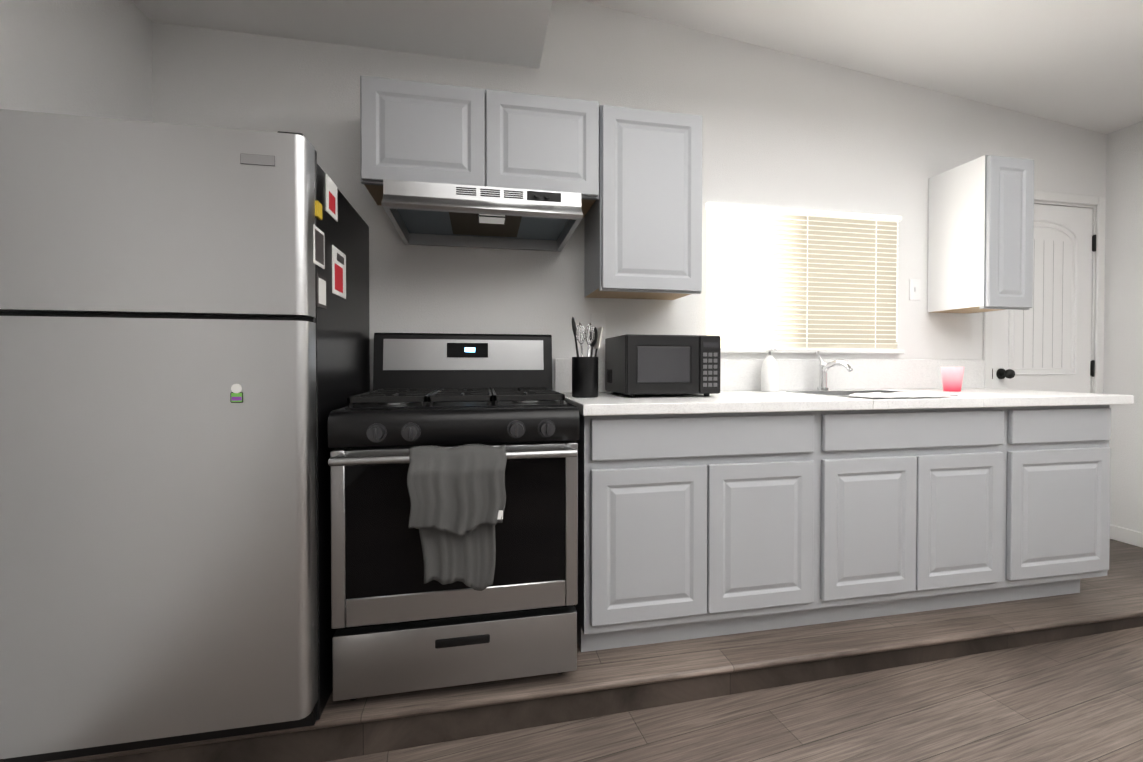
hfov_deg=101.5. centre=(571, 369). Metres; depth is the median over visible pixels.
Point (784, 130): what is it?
wall
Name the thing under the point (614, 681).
floor
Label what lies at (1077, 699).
floor
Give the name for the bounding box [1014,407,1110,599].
base cabinet
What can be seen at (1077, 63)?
ceiling
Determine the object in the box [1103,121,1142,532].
wall
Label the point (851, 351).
window sill
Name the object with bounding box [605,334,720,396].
microwave
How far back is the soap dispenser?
2.29 m
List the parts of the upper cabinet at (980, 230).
door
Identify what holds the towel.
hanging from the range
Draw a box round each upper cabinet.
[360,75,598,217]
[584,105,702,299]
[928,155,1033,312]
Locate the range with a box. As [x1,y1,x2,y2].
[327,333,579,700]
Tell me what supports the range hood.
attached to the wall at (784, 130)
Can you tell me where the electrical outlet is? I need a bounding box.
[591,313,604,336]
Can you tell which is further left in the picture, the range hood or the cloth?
the range hood
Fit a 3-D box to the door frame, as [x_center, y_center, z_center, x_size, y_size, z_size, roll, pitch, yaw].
[2.789,-0.014,2.839,0.889,2.072,0.163,0,1,-11]
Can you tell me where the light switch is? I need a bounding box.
[909,279,920,299]
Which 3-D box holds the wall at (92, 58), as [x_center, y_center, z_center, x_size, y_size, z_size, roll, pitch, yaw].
[-1.279,-0.413,-0.668,0.150,3.350,5.200,0,1,-11]
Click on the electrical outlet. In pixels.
(597, 320)
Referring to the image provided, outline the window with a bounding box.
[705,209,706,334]
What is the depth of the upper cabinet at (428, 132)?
1.82 m
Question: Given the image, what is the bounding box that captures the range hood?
[381,179,582,251]
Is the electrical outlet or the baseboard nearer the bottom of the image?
the baseboard
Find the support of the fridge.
on the floor at (614, 681)
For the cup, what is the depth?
2.32 m
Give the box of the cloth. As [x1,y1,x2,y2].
[845,392,955,397]
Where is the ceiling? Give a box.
[131,0,1142,133]
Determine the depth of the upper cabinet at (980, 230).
2.34 m
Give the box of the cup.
[940,367,963,391]
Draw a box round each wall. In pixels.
[0,0,152,121]
[152,0,1106,391]
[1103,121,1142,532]
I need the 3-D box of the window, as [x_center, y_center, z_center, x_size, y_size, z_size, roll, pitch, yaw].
[1.219,-0.467,2.513,1.123,0.715,0.099,0,1,-11]
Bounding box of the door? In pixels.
[992,204,1095,392]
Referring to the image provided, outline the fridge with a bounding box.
[0,109,369,761]
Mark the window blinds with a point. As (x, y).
(785, 278)
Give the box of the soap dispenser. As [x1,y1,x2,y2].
[761,348,777,391]
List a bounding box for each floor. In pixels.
[0,539,1142,761]
[326,626,1142,761]
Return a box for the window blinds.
[705,202,900,349]
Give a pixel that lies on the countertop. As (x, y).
(725, 402)
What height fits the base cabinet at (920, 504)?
0.879 m
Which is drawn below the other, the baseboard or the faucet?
the baseboard
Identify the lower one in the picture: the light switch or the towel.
the towel
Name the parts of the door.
door hardware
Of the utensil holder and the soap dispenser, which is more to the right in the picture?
the soap dispenser
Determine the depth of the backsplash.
2.48 m
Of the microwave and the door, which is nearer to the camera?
the microwave
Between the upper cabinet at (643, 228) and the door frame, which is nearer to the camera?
the upper cabinet at (643, 228)
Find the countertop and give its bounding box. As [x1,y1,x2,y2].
[556,387,1133,418]
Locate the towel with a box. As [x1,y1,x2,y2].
[406,443,506,590]
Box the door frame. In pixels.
[983,191,1104,393]
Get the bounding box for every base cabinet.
[575,411,825,651]
[826,407,1013,622]
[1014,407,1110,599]
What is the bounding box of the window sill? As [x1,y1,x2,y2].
[721,349,903,353]
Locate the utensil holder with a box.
[572,317,603,397]
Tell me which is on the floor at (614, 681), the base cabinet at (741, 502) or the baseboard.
the base cabinet at (741, 502)
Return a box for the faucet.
[815,351,852,390]
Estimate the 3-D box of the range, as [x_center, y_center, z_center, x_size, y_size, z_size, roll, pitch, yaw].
[-0.400,0.439,1.725,0.762,1.189,0.794,0,1,-11]
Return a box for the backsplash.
[554,359,983,390]
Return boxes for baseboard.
[1110,524,1142,547]

